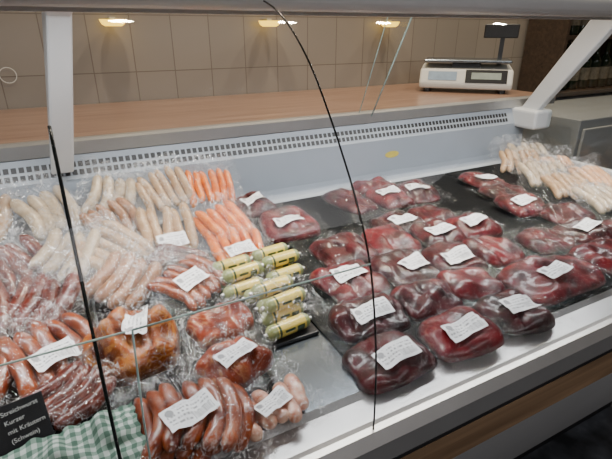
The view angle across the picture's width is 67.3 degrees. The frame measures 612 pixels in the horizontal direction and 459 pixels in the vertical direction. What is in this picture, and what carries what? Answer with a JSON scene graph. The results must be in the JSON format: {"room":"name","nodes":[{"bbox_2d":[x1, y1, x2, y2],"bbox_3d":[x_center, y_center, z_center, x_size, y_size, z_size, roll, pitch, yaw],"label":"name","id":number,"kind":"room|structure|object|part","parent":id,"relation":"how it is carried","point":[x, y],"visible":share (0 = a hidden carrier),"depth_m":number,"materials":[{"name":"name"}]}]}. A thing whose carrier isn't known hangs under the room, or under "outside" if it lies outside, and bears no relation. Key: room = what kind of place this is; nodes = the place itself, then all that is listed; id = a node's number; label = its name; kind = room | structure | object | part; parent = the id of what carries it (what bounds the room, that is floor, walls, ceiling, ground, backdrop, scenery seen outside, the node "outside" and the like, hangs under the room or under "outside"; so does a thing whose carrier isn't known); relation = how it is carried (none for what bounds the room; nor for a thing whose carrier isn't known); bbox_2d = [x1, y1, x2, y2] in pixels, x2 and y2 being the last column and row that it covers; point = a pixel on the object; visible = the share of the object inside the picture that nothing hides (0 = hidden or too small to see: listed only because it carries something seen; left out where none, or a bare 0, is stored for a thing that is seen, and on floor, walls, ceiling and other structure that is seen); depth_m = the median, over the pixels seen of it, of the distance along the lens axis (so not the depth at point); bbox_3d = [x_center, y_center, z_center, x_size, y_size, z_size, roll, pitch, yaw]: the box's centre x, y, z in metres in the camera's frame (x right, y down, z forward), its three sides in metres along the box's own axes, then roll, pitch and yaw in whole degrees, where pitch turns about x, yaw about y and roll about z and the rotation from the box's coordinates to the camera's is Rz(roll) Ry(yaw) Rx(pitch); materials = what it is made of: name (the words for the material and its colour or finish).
{"room":"food shop","nodes":[
{"label":"food shop","id":0,"kind":"room"},
{"bbox_2d":[185,155,234,207],"bbox_3d":[-0.260,-0.121,1.237,0.196,0.146,0.148,-9,25,-19],"label":"sausages","id":1,"kind":"object","parent":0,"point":[225,185],"visible":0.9,"depth_m":1.23,"materials":[{"name":"orange food"}]},
{"bbox_2d":[0,11,528,109],"bbox_3d":[-0.061,-0.895,2.058,6.200,2.700,0.100,-12,26,-26],"label":"wall","id":2,"kind":"structure","parent":0,"point":[152,56],"depth_m":1.92,"materials":[{"name":"tile"}]},
{"bbox_2d":[0,67,16,82],"bbox_3d":[-1.029,-0.532,1.588,0.054,0.054,0.001,-12,26,-26],"label":"ring","id":3,"kind":"object","parent":2,"relation":"attached to","point":[3,67],"depth_m":1.59,"materials":[{"name":"beige plastic"}]},
{"bbox_2d":[99,17,125,25],"bbox_3d":[-0.686,-0.738,1.631,0.092,0.030,0.092,7,24,16],"label":"lamp","id":4,"kind":"object","parent":2,"relation":"attached to","point":[110,21],"visible":1,"depth_m":1.60,"materials":[{"name":"metal"}]},
{"bbox_2d":[259,19,279,26],"bbox_3d":[-0.151,-0.851,1.892,0.092,0.030,0.092,7,24,16],"label":"lamp","id":5,"kind":"object","parent":2,"relation":"attached to","point":[265,22],"visible":1,"depth_m":1.86,"materials":[{"name":"metal"}]},
{"bbox_2d":[380,20,398,26],"bbox_3d":[0.392,-0.966,2.157,0.092,0.030,0.092,7,24,16],"label":"lamp","id":6,"kind":"object","parent":2,"relation":"attached to","point":[389,23],"visible":0.96,"depth_m":2.13,"materials":[{"name":"metal"}]},
{"bbox_2d":[521,404,611,458],"bbox_3d":[1.010,1.169,0.760,6.200,0.050,4.660,-12,26,-26],"label":"floor","id":7,"kind":"structure","parent":0,"point":[592,438],"depth_m":1.64,"materials":[{"name":"tile"}]},
{"bbox_2d":[0,0,611,458],"bbox_3d":[-0.142,0.099,1.380,2.900,1.418,1.611,-12,26,-26],"label":"refrigerated display case","id":8,"kind":"object","parent":7,"relation":"on","point":[510,401],"visible":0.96,"depth_m":1.09,"materials":[{"name":"metal"}]},
{"bbox_2d":[0,402,145,458],"bbox_3d":[-0.287,0.272,0.508,0.219,0.048,0.118,-13,27,-28],"label":"gingham cloth","id":9,"kind":"object","parent":8,"relation":"on","point":[92,439],"visible":0.98,"depth_m":0.54,"materials":[{"name":"green fabric"}]},
{"bbox_3d":[-0.304,-0.138,1.376,2.700,0.255,0.070,-12,26,-25],"label":"panel","id":10,"kind":"part","parent":8,"relation":"part of","materials":[{"name":"white metal"}]},
{"bbox_2d":[0,83,532,143],"bbox_3d":[-0.373,-0.410,1.631,2.900,0.032,0.630,-12,26,-25],"label":"countertop","id":11,"kind":"structure","parent":8,"relation":"on","point":[23,124],"depth_m":1.64,"materials":[{"name":"brown wood"}]},
{"bbox_2d":[250,373,308,441],"bbox_3d":[-0.051,0.241,0.641,0.175,0.036,0.127,-16,28,-32],"label":"sausages","id":12,"kind":"object","parent":8,"relation":"on","point":[287,400],"visible":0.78,"depth_m":0.63,"materials":[{"name":"pink food"}]},
{"bbox_2d":[243,302,318,349],"bbox_3d":[-0.067,0.169,0.855,0.125,0.007,0.152,-12,26,-26],"label":"tray","id":13,"kind":"object","parent":8,"relation":"on","point":[256,335],"visible":0.27,"depth_m":0.81,"materials":[{"name":"black plastic"}]},
{"bbox_2d":[241,289,284,303],"bbox_3d":[-0.080,0.120,0.889,0.098,0.027,0.028,-15,28,-31],"label":"sausage roll","id":14,"kind":"object","parent":13,"relation":"on","point":[246,294],"visible":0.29,"depth_m":0.87,"materials":[{"name":"food"}]},
{"bbox_2d":[254,296,271,313],"bbox_3d":[-0.051,0.135,0.854,0.098,0.027,0.028,-14,27,-29],"label":"sausage roll","id":15,"kind":"object","parent":13,"relation":"on","point":[260,302],"visible":0.17,"depth_m":0.83,"materials":[{"name":"food"}]},
{"bbox_2d":[249,274,294,299],"bbox_3d":[-0.063,0.107,0.862,0.098,0.027,0.028,-16,28,-33],"label":"sausage roll","id":16,"kind":"object","parent":15,"relation":"on","point":[285,280],"visible":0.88,"depth_m":0.85,"materials":[{"name":"food"}]},
{"bbox_2d":[258,302,305,326],"bbox_3d":[-0.042,0.152,0.835,0.098,0.027,0.028,-15,28,-31],"label":"sausage roll","id":17,"kind":"object","parent":13,"relation":"on","point":[267,319],"visible":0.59,"depth_m":0.82,"materials":[{"name":"food"}]},
{"bbox_2d":[260,287,306,313],"bbox_3d":[-0.038,0.126,0.826,0.098,0.027,0.028,-17,29,-34],"label":"sausage roll","id":18,"kind":"object","parent":17,"relation":"on","point":[285,299],"visible":1,"depth_m":0.81,"materials":[{"name":"food"}]},
{"bbox_2d":[263,313,311,340],"bbox_3d":[-0.031,0.170,0.807,0.098,0.027,0.028,-16,28,-32],"label":"sausage roll","id":19,"kind":"object","parent":13,"relation":"on","point":[293,324],"visible":1,"depth_m":0.79,"materials":[{"name":"food"}]},
{"bbox_2d":[0,163,611,433],"bbox_3d":[0.153,0.046,1.140,2.135,0.004,0.790,-12,26,-26],"label":"mat","id":20,"kind":"object","parent":8,"relation":"on","point":[457,196],"visible":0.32,"depth_m":1.08,"materials":[{"name":"plastic"}]},
{"bbox_2d":[0,279,11,335],"bbox_3d":[-0.575,0.123,0.780,0.182,0.118,0.193,-15,28,-30],"label":"sausages","id":21,"kind":"object","parent":20,"relation":"on","point":[5,299],"visible":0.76,"depth_m":0.78,"materials":[{"name":"food"}]},
{"bbox_2d":[0,336,12,400],"bbox_3d":[-0.492,0.208,0.669,0.186,0.072,0.185,-10,25,-21],"label":"sausages","id":22,"kind":"object","parent":20,"relation":"on","point":[6,378],"visible":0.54,"depth_m":0.66,"materials":[{"name":"food"}]},
{"bbox_2d":[0,178,24,244],"bbox_3d":[-0.723,-0.030,1.016,0.196,0.136,0.170,-8,25,-18],"label":"sausages","id":23,"kind":"object","parent":20,"relation":"on","point":[6,211],"visible":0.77,"depth_m":1.02,"materials":[{"name":"beige food"}]},
{"bbox_2d":[0,391,54,456],"bbox_3d":[-0.373,0.257,0.554,0.118,0.073,0.037,-17,29,-34],"label":"chalkboard sign","id":24,"kind":"object","parent":20,"relation":"on","point":[24,419],"visible":0.99,"depth_m":0.57,"materials":[{"name":"stone"}]},
{"bbox_2d":[0,222,62,299],"bbox_3d":[-0.557,0.062,0.902,0.192,0.143,0.195,14,27,29],"label":"sausages","id":25,"kind":"object","parent":20,"relation":"on","point":[14,261],"visible":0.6,"depth_m":0.90,"materials":[{"name":"food"}]},
{"bbox_2d":[0,251,80,336],"bbox_3d":[-0.470,0.120,0.801,0.197,0.132,0.177,4,24,10],"label":"sausages","id":26,"kind":"object","parent":20,"relation":"on","point":[30,292],"visible":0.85,"depth_m":0.79,"materials":[{"name":"red food"}]},
{"bbox_2d":[9,170,83,240],"bbox_3d":[-0.599,-0.052,1.062,0.168,0.147,0.198,17,29,34],"label":"sausages","id":27,"kind":"object","parent":20,"relation":"on","point":[41,222],"visible":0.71,"depth_m":1.05,"materials":[{"name":"beige food"}]},
{"bbox_2d":[0,296,95,397],"bbox_3d":[-0.399,0.187,0.711,0.180,0.105,0.217,17,29,34],"label":"sausages","id":28,"kind":"object","parent":20,"relation":"on","point":[46,367],"visible":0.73,"depth_m":0.70,"materials":[{"name":"brown food"}]},
{"bbox_2d":[28,208,106,282],"bbox_3d":[-0.493,0.040,0.938,0.191,0.146,0.169,2,24,3],"label":"sausages","id":29,"kind":"object","parent":20,"relation":"on","point":[55,245],"visible":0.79,"depth_m":0.93,"materials":[{"name":"beige food"}]},
{"bbox_2d":[21,361,116,431],"bbox_3d":[-0.331,0.229,0.645,0.166,0.051,0.168,14,27,29],"label":"sausages","id":30,"kind":"object","parent":20,"relation":"on","point":[75,394],"visible":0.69,"depth_m":0.63,"materials":[{"name":"brown food"}]},
{"bbox_2d":[79,160,137,226],"bbox_3d":[-0.485,-0.094,1.136,0.185,0.162,0.167,-2,24,-4],"label":"sausages","id":31,"kind":"object","parent":20,"relation":"on","point":[129,192],"visible":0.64,"depth_m":1.14,"materials":[{"name":"beige food"}]},
{"bbox_2d":[63,210,154,270],"bbox_3d":[-0.409,0.038,0.971,0.172,0.146,0.207,10,25,22],"label":"sausages","id":32,"kind":"object","parent":20,"relation":"on","point":[116,237],"visible":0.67,"depth_m":0.98,"materials":[{"name":"beige food"}]},
{"bbox_2d":[79,184,140,234],"bbox_3d":[-0.448,-0.020,1.063,0.201,0.152,0.161,-21,31,-40],"label":"sausages","id":33,"kind":"object","parent":20,"relation":"on","point":[124,209],"visible":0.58,"depth_m":1.07,"materials":[{"name":"beige food"}]},
{"bbox_2d":[135,154,198,212],"bbox_3d":[-0.362,-0.105,1.181,0.207,0.156,0.151,-21,31,-40],"label":"sausages","id":34,"kind":"object","parent":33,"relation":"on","point":[157,179],"visible":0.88,"depth_m":1.18,"materials":[{"name":"beige food"}]},
{"bbox_2d":[78,239,173,316],"bbox_3d":[-0.347,0.087,0.878,0.197,0.123,0.172,7,25,16],"label":"sausages","id":35,"kind":"object","parent":20,"relation":"on","point":[116,282],"visible":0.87,"depth_m":0.86,"materials":[{"name":"beige food"}]},
{"bbox_2d":[81,304,179,386],"bbox_3d":[-0.287,0.168,0.739,0.230,0.094,0.215,-15,28,-31],"label":"sausages","id":36,"kind":"object","parent":20,"relation":"on","point":[157,346],"visible":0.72,"depth_m":0.71,"materials":[{"name":"orange food"}]},
{"bbox_2d":[135,188,198,248],"bbox_3d":[-0.327,-0.012,1.072,0.189,0.146,0.172,-9,25,-20],"label":"sausages","id":37,"kind":"object","parent":20,"relation":"on","point":[173,232],"visible":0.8,"depth_m":1.07,"materials":[{"name":"beige food"}]},
{"bbox_2d":[145,243,209,272],"bbox_3d":[-0.268,0.065,0.973,0.182,0.068,0.182,-3,24,-8],"label":"sausages","id":38,"kind":"object","parent":20,"relation":"on","point":[180,252],"visible":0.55,"depth_m":0.98,"materials":[{"name":"beige food"}]},
{"bbox_2d":[135,243,226,311],"bbox_3d":[-0.228,0.095,0.895,0.171,0.088,0.210,10,26,22],"label":"sausages","id":39,"kind":"object","parent":20,"relation":"on","point":[191,287],"visible":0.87,"depth_m":0.88,"materials":[{"name":"food"}]},
{"bbox_2d":[221,275,256,288],"bbox_3d":[-0.142,0.100,0.949,0.098,0.027,0.028,-15,28,-31],"label":"sausage roll","id":40,"kind":"object","parent":39,"relation":"on","point":[222,287],"visible":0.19,"depth_m":0.94,"materials":[{"name":"food"}]},
{"bbox_2d":[134,377,255,458],"bbox_3d":[-0.149,0.241,0.595,0.220,0.063,0.180,-7,24,-15],"label":"sausages","id":41,"kind":"object","parent":20,"relation":"on","point":[213,418],"visible":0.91,"depth_m":0.58,"materials":[{"name":"brown food"}]},
{"bbox_2d":[176,192,253,250],"bbox_3d":[-0.198,-0.011,1.111,0.192,0.129,0.176,-18,29,-35],"label":"sausages","id":42,"kind":"object","parent":20,"relation":"on","point":[217,221],"visible":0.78,"depth_m":1.10,"materials":[{"name":"orange food"}]},
{"bbox_2d":[186,300,253,350],"bbox_3d":[-0.147,0.160,0.805,0.083,0.041,0.115,22,31,40],"label":"meat","id":43,"kind":"object","parent":20,"relation":"on","point":[208,328],"visible":0.94,"depth_m":0.79,"materials":[{"name":"food"}]},
{"bbox_2d":[209,254,252,271],"bbox_3d":[-0.156,0.073,0.960,0.098,0.027,0.028,-15,28,-31],"label":"sausage roll","id":44,"kind":"object","parent":20,"relation":"on","point":[229,263],"visible":0.73,"depth_m":0.95,"materials":[{"name":"food"}]},
{"bbox_2d":[194,336,273,388],"bbox_3d":[-0.112,0.200,0.708,0.086,0.043,0.114,19,30,36],"label":"meat","id":45,"kind":"object","parent":20,"relation":"on","point":[247,368],"visible":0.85,"depth_m":0.68,"materials":[{"name":"brown food"}]},
{"bbox_2d":[206,226,263,262],"bbox_3d":[-0.157,0.040,1.043,0.190,0.075,0.179,-9,25,-20],"label":"sausages","id":46,"kind":"object","parent":20,"relation":"on","point":[236,248],"visible":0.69,"depth_m":1.04,"materials":[{"name":"orange food"}]},
{"bbox_2d":[250,242,289,261],"bbox_3d":[-0.079,0.050,1.013,0.098,0.027,0.028,-16,28,-32],"label":"sausage roll","id":47,"kind":"object","parent":46,"relation":"on","point":[259,254],"visible":0.77,"depth_m":1.00,"materials":[{"name":"food"}]},
{"bbox_2d":[221,276,264,299],"bbox_3d":[-0.123,0.116,0.911,0.098,0.027,0.028,-16,28,-33],"label":"sausage roll","id":48,"kind":"object","parent":20,"relation":"on","point":[231,292],"visible":0.73,"depth_m":0.90,"materials":[{"name":"food"}]},
{"bbox_2d":[219,261,263,283],"bbox_3d":[-0.127,0.085,0.920,0.098,0.027,0.028,-16,28,-33],"label":"sausage roll","id":49,"kind":"object","parent":48,"relation":"on","point":[253,268],"visible":1,"depth_m":0.91,"materials":[{"name":"food"}]},
{"bbox_2d":[234,191,276,218],"bbox_3d":[-0.147,-0.075,1.298,0.170,0.051,0.168,-16,28,-32],"label":"beef","id":50,"kind":"object","parent":20,"relation":"on","point":[252,204],"visible":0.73,"depth_m":1.27,"materials":[{"name":"red food"}]},
{"bbox_2d":[259,262,292,275],"bbox_3d":[-0.067,0.077,1.001,0.098,0.027,0.028,-16,28,-33],"label":"sausage roll","id":51,"kind":"object","parent":20,"relation":"on","point":[264,271],"visible":0.14,"depth_m":0.98,"materials":[{"name":"food"}]},
{"bbox_2d":[264,263,304,280],"bbox_3d":[-0.044,0.093,0.960,0.098,0.027,0.028,-16,28,-33],"label":"sausage roll","id":52,"kind":"object","parent":20,"relation":"on","point":[295,270],"visible":0.75,"depth_m":0.95,"materials":[{"name":"food"}]},
{"bbox_2d":[261,249,300,269],"bbox_3d":[-0.053,0.063,0.972,0.098,0.027,0.028,-15,28,-31],"label":"sausage roll","id":53,"kind":"object","parent":52,"relation":"on","point":[289,256],"visible":1,"depth_m":0.96,"materials":[{"name":"food"}]},
{"bbox_2d":[258,205,320,243],"bbox_3d":[-0.041,-0.021,1.185,0.201,0.057,0.197,-9,25,-20],"label":"beef","id":54,"kind":"object","parent":20,"relation":"on","point":[286,224],"visible":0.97,"depth_m":1.15,"materials":[{"name":"red food"}]},
{"bbox_2d":[308,232,378,267],"bbox_3d":[0.090,0.044,1.077,0.210,0.053,0.200,-14,27,-29],"label":"beef","id":55,"kind":"object","parent":20,"relation":"on","point":[337,249],"visible":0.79,"depth_m":1.06,"materials":[{"name":"red food"}]},
{"bbox_2d":[309,259,390,303],"bbox_3d":[0.093,0.099,0.950,0.210,0.047,0.196,-17,29,-34],"label":"beef","id":56,"kind":"object","parent":20,"relation":"on","point":[356,283],"visible":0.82,"depth_m":0.93,"materials":[{"name":"red food"}]},
{"bbox_2d":[322,188,378,214],"bbox_3d":[0.136,-0.095,1.410,0.174,0.040,0.243,-18,29,-35],"label":"beef","id":57,"kind":"object","parent":20,"relation":"on","point":[342,198],"visible":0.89,"depth_m":1.38,"materials":[{"name":"red food"}]},
{"bbox_2d":[327,293,410,345],"bbox_3d":[0.115,0.154,0.819,0.207,0.047,0.160,-9,25,-20],"label":"beef","id":58,"kind":"object","parent":20,"relation":"on","point":[352,321],"visible":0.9,"depth_m":0.80,"materials":[{"name":"red food"}]},
{"bbox_2d":[353,176,396,194],"bbox_3d":[0.222,-0.151,1.522,0.200,0.038,0.160,-8,25,-18],"label":"beef","id":59,"kind":"object","parent":20,"relation":"on","point":[363,186],"visible":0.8,"depth_m":1.50,"materials":[{"name":"red food"}]},
{"bbox_2d":[342,330,437,394],"bbox_3d":[0.137,0.199,0.737,0.207,0.044,0.165,-10,25,-21],"label":"beef","id":60,"kind":"object","parent":20,"relation":"on","point":[402,359],"visible":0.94,"depth_m":0.72,"materials":[{"name":"red food"}]},
{"bbox_2d":[365,185,414,209],"bbox_3d":[0.258,-0.106,1.418,0.187,0.043,0.201,-12,26,-26],"label":"beef","id":61,"kind":"object","parent":20,"relation":"on","point":[392,197],"visible":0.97,"depth_m":1.39,"materials":[{"name":"red food"}]},
{"bbox_2d":[360,224,422,254],"bbox_3d":[0.207,0.024,1.115,0.188,0.046,0.187,-10,26,-23],"label":"beef","id":62,"kind":"object","parent":20,"relation":"on","point":[390,237],"visible":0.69,"depth_m":1.10,"materials":[{"name":"red food"}]},
{"bbox_2d":[368,209,423,235],"bbox_3d":[0.243,-0.019,1.226,0.188,0.043,0.178,-15,28,-30],"label":"beef","id":63,"kind":"object","parent":20,"relation":"on","point":[401,218],"visible":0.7,"depth_m":1.21,"materials":[{"name":"red food"}]},
{"bbox_2d":[368,249,438,286],"bbox_3d":[0.213,0.077,0.989,0.192,0.046,0.190,-18,29,-36],"label":"beef","id":64,"kind":"object","parent":20,"relation":"on","point":[399,266],"visible":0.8,"depth_m":0.97,"materials":[{"name":"red food"}]},
{"bbox_2d":[397,179,440,203],"bbox_3d":[0.365,-0.129,1.489,0.181,0.046,0.221,-7,25,-17],"label":"beef","id":65,"kind":"object","parent":20,"relation":"on","point":[419,191],"visible":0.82,"depth_m":1.45,"materials":[{"name":"red food"}]},
{"bbox_2d":[389,279,462,321],"bbox_3d":[0.229,0.124,0.874,0.188,0.044,0.157,-9,25,-20],"label":"beef","id":66,"kind":"object","parent":20,"relation":"on","point":[421,300],"visible":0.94,"depth_m":0.86,"materials":[{"name":"red food"}]},
{"bbox_2d":[407,204,454,222],"bbox_3d":[0.354,-0.038,1.274,0.185,0.046,0.182,-12,26,-25],"label":"beef","id":67,"kind":"object","parent":20,"relation":"on","point":[428,212],"visible":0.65,"depth_m":1.26,"materials":[{"name":"red food"}]},
{"bbox_2d":[409,219,466,246],"bbox_3d":[0.330,0.006,1.144,0.192,0.046,0.179,-11,26,-24],"label":"beef","id":68,"kind":"object","parent":20,"relation":"on","point":[431,232],"visible":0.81,"depth_m":1.12,"materials":[{"name":"red food"}]},
{"bbox_2d":[420,242,487,271],"bbox_3d":[0.329,0.059,1.024,0.193,0.049,0.180,-12,26,-25],"label":"beef","id":69,"kind":"object","parent":20,"relation":"on","point":[442,256],"visible":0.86,"depth_m":1.00,"materials":[{"name":"red food"}]},
{"bbox_2d":[417,306,503,362],"bbox_3d":[0.267,0.172,0.790,0.200,0.045,0.166,-8,25,-18],"label":"beef","id":70,"kind":"object","parent":20,"relation":"on","point":[460,333],"visible":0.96,"depth_m":0.77,"materials":[{"name":"red food"}]},
{"bbox_2d":[435,267,504,302],"bbox_3d":[0.339,0.103,0.933,0.186,0.045,0.158,-9,25,-21],"label":"beef","id":71,"kind":"object","parent":20,"relation":"on","point":[470,284],"visible":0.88,"depth_m":0.91,"materials":[{"name":"red food"}]},
{"bbox_2d":[446,213,502,238],"bbox_3d":[0.439,-0.013,1.204,0.196,0.045,0.176,-9,25,-19],"label":"beef","id":72,"kind":"object","parent":20,"relation":"on","point":[473,225],"visible":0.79,"depth_m":1.18,"materials":[{"name":"red food"}]},
{"bbox_2d":[458,172,504,187],"bbox_3d":[0.613,-0.172,1.587,0.180,0.046,0.218,-11,26,-23],"label":"beef","id":73,"kind":"object","parent":20,"relation":"on","point":[476,179],"visible":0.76,"depth_m":1.57,"materials":[{"name":"red food"}]},
{"bbox_2d":[462,235,524,268],"bbox_3d":[0.438,0.045,1.075,0.188,0.048,0.183,-15,28,-30],"label":"beef","id":74,"kind":"object","parent":20,"relation":"on","point":[499,253],"visible":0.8,"depth_m":1.05,"materials":[{"name":"red food"}]},
{"bbox_2d":[478,182,527,198],"bbox_3d":[0.632,-0.126,1.467,0.185,0.040,0.207,-14,27,-30],"label":"beef","id":75,"kind":"object","parent":20,"relation":"on","point":[494,190],"visible":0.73,"depth_m":1.46,"materials":[{"name":"red food"}]},
{"bbox_2d":[471,289,555,335],"bbox_3d":[0.384,0.146,0.854,0.196,0.038,0.168,-9,25,-20],"label":"beef","id":76,"kind":"object","parent":20,"relation":"on","point":[515,313],"visible":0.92,"depth_m":0.83,"materials":[{"name":"red food"}]},
{"bbox_2d":[493,193,544,218],"bbox_3d":[0.645,-0.081,1.358,0.191,0.044,0.197,-7,25,-17],"label":"beef","id":77,"kind":"object","parent":20,"relation":"on","point":[523,205],"visible":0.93,"depth_m":1.33,"materials":[{"name":"red food"}]},
{"bbox_2d":[499,139,540,174],"bbox_3d":[0.808,-0.272,1.737,0.221,0.135,0.173,3,24,7],"label":"sausages","id":78,"kind":"object","parent":20,"relation":"on","point":[508,158],"visible":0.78,"depth_m":1.74,"materials":[{"name":"beige food"}]},
{"bbox_2d":[507,134,551,162],"bbox_3d":[0.884,-0.304,1.815,0.215,0.125,0.178,-1,24,-1],"label":"sausages","id":79,"kind":"object","parent":20,"relation":"on","point":[538,147],"visible":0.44,"depth_m":1.83,"materials":[{"name":"beige food"}]},
{"bbox_2d":[512,152,567,186],"bbox_3d":[0.837,-0.207,1.616,0.239,0.122,0.181,-1,24,-2],"label":"sausages","id":80,"kind":"object","parent":20,"relation":"on","point":[532,171],"visible":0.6,"depth_m":1.62,"materials":[{"name":"beige food"}]},
{"bbox_2d":[514,227,576,255],"bbox_3d":[0.602,0.019,1.146,0.194,0.037,0.175,-9,25,-19],"label":"beef","id":81,"kind":"object","parent":20,"relation":"on","point":[543,241],"visible":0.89,"depth_m":1.12,"materials":[{"name":"red food"}]},
{"bbox_2d":[496,255,605,305],"bbox_3d":[0.519,0.091,0.972,0.296,0.044,0.203,-10,25,-21],"label":"beef","id":82,"kind":"object","parent":20,"relation":"on","point":[549,280],"visible":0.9,"depth_m":0.95,"materials":[{"name":"red food"}]},
{"bbox_2d":[540,145,575,170],"bbox_3d":[0.940,-0.241,1.693,0.184,0.120,0.180,-1,24,-1],"label":"sausages","id":83,"kind":"object","parent":20,"relation":"on","point":[562,159],"visible":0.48,"depth_m":1.71,"materials":[{"name":"beige food"}]},
{"bbox_2d":[540,160,589,199],"bbox_3d":[0.851,-0.155,1.494,0.216,0.111,0.181,-3,24,-6],"label":"sausages","id":84,"kind":"object","parent":20,"relation":"on","point":[560,183],"visible":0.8,"depth_m":1.49,"materials":[{"name":"beige food"}]},
{"bbox_2d":[539,202,596,223],"bbox_3d":[0.735,-0.051,1.292,0.188,0.044,0.195,-11,26,-23],"label":"beef","id":85,"kind":"object","parent":20,"relation":"on","point":[560,213],"visible":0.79,"depth_m":1.28,"materials":[{"name":"red food"}]},
{"bbox_2d":[551,217,611,244],"bbox_3d":[0.712,0.003,1.172,0.217,0.043,0.181,-10,25,-22],"label":"beef","id":86,"kind":"object","parent":20,"relation":"on","point":[582,230],"visible":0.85,"depth_m":1.16,"materials":[{"name":"red food"}]},
{"bbox_2d":[567,238,611,275],"bbox_3d":[0.698,0.052,1.059,0.222,0.038,0.182,-15,28,-32],"label":"beef","id":87,"kind":"object","parent":20,"relation":"on","point":[598,252],"visible":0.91,"depth_m":1.05,"materials":[{"name":"red food"}]},
{"bbox_2d":[568,180,611,213],"bbox_3d":[0.892,-0.098,1.387,0.205,0.077,0.185,-5,24,-12],"label":"sausages","id":88,"kind":"object","parent":20,"relation":"on","point":[599,197],"visible":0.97,"depth_m":1.38,"materials":[{"name":"beige food"}]},
{"bbox_2d":[568,153,611,186],"bbox_3d":[0.976,-0.188,1.567,0.204,0.110,0.194,-4,24,-10],"label":"sausages","id":89,"kind":"object","parent":20,"relation":"on","point":[594,174],"visible":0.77,"depth_m":1.57,"materials":[{"name":"beige food"}]},
{"bbox_2d":[601,218,611,226],"bbox_3d":[0.849,-0.009,1.208,0.200,0.042,0.197,-11,26,-25],"label":"beef","id":90,"kind":"object","parent":20,"relation":"on","point":[607,222],"visible":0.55,"depth_m":1.21,"materials":[{"name":"red food"}]},
{"label":"film","id":91,"kind":"object","parent":20,"relation":"on","visible":0},
{"bbox_2d":[213,337,257,367],"bbox_3d":[-0.105,0.182,0.688,0.034,0.009,0.062,18,29,35],"label":"price label","id":92,"kind":"object","parent":91,"relation":"on","point":[227,356],"visible":1,"depth_m":0.69,"materials":[{"name":"white paper"}]},
{"bbox_2d":[0,6,611,19],"bbox_3d":[-0.051,-0.368,0.758,2.700,0.029,0.065,-12,26,-25],"label":"light","id":93,"kind":"object","parent":8,"relation":"attached to","point":[2,8],"depth_m":0.72,"materials":[{"name":"metal"}]},
{"bbox_2d":[385,151,398,157],"bbox_3d":[0.305,-0.266,1.629,0.060,0.024,0.001,-12,26,-26],"label":"sticker","id":94,"kind":"object","parent":8,"relation":"attached to","point":[390,154],"visible":1,"depth_m":1.63,"materials":[{"name":"yellow paper"}]},
{"bbox_3d":[0.140,0.290,0.651,2.700,0.057,0.025,-12,26,-25],"label":"glass rail","id":95,"kind":"part","parent":8,"relation":"part of","materials":[{"name":"metal"}]},
{"bbox_2d":[419,24,519,93],"bbox_3d":[0.733,-0.772,2.070,0.403,0.280,0.225,7,24,16],"label":"scale","id":96,"kind":"object","parent":8,"relation":"on","point":[460,73],"visible":1,"depth_m":2.04,"materials":[{"name":"beige plastic"}]},
{"bbox_3d":[0.731,-0.769,2.089,0.366,0.012,0.195,7,24,16],"label":"platter","id":97,"kind":"part","parent":96,"relation":"part of","materials":[{"name":"metal"}]},
{"bbox_3d":[0.077,0.586,0.911,2.700,0.698,0.290,-12,26,-25],"label":"panel","id":98,"kind":"part","parent":8,"relation":"part of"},
{"bbox_2d":[521,92,611,168],"bbox_3d":[1.617,-0.271,2.780,1.250,0.980,0.705,-12,26,-26],"label":"counter","id":99,"kind":"object","parent":7,"relation":"on","point":[580,126],"visible":0.25,"depth_m":2.17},
{"bbox_2d":[517,19,611,99],"bbox_3d":[1.791,-1.290,2.735,1.040,0.915,0.255,-12,26,-26],"label":"shelf","id":100,"kind":"object","parent":99,"relation":"on","point":[546,41],"visible":0.34,"depth_m":2.61,"materials":[{"name":"brown wood"}]},
{"bbox_2d":[561,20,611,89],"bbox_3d":[1.802,-1.150,2.768,0.923,0.560,0.070,-12,26,-26],"label":"wine bottles","id":101,"kind":"object","parent":100,"relation":"on","point":[597,71],"visible":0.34,"depth_m":2.78,"materials":[{"name":"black glass"}]},
{"bbox_2d":[561,43,571,89],"bbox_3d":[1.508,-0.950,2.684,0.066,0.260,0.068,-12,26,-25],"label":"bottle","id":102,"kind":"object","parent":101,"relation":"on","point":[568,44],"depth_m":2.67,"materials":[{"name":"black glass"}]},
{"bbox_2d":[566,81,577,89],"bbox_3d":[1.592,-0.968,2.725,0.066,0.260,0.068,-12,26,-25],"label":"bottle","id":103,"kind":"object","parent":101,"relation":"on","point":[571,85],"depth_m":2.74,"materials":[{"name":"glass"}]},
{"bbox_2d":[569,25,579,34],"bbox_3d":[1.508,-1.225,2.565,0.066,0.260,0.068,-12,26,-25],"label":"bottle","id":104,"kind":"object","parent":101,"relation":"on","point":[574,29],"depth_m":2.58,"materials":[{"name":"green glass"}]},
{"bbox_2d":[578,25,585,34],"bbox_3d":[1.592,-1.243,2.606,0.066,0.260,0.068,-12,26,-25],"label":"bottle","id":105,"kind":"object","parent":101,"relation":"on","point":[582,27],"depth_m":2.62,"materials":[{"name":"green glass"}]},
{"bbox_2d":[576,57,591,88],"bbox_3d":[1.676,-0.986,2.766,0.066,0.260,0.068,-12,26,-25],"label":"bottle","id":106,"kind":"object","parent":101,"relation":"on","point":[585,69],"depth_m":2.76,"materials":[{"name":"black glass"}]},
{"bbox_2d":[586,46,601,87],"bbox_3d":[1.760,-1.004,2.807,0.066,0.260,0.068,-12,26,-25],"label":"bottle","id":107,"kind":"object","parent":101,"relation":"on","point":[596,59],"depth_m":2.79,"materials":[{"name":"black glass"}]},
{"bbox_2d":[605,55,611,85],"bbox_3d":[1.927,-1.039,2.889,0.066,0.260,0.068,-12,26,-25],"label":"bottle","id":108,"kind":"object","parent":101,"relation":"on","point":[609,78],"depth_m":2.89,"materials":[{"name":"black glass"}]},
{"bbox_3d":[1.417,-0.100,2.312,0.390,0.840,0.015,-12,26,-25],"label":"cabinet door","id":109,"kind":"part","parent":99,"relation":"part of","materials":[{"name":"grey metal"}]}
]}

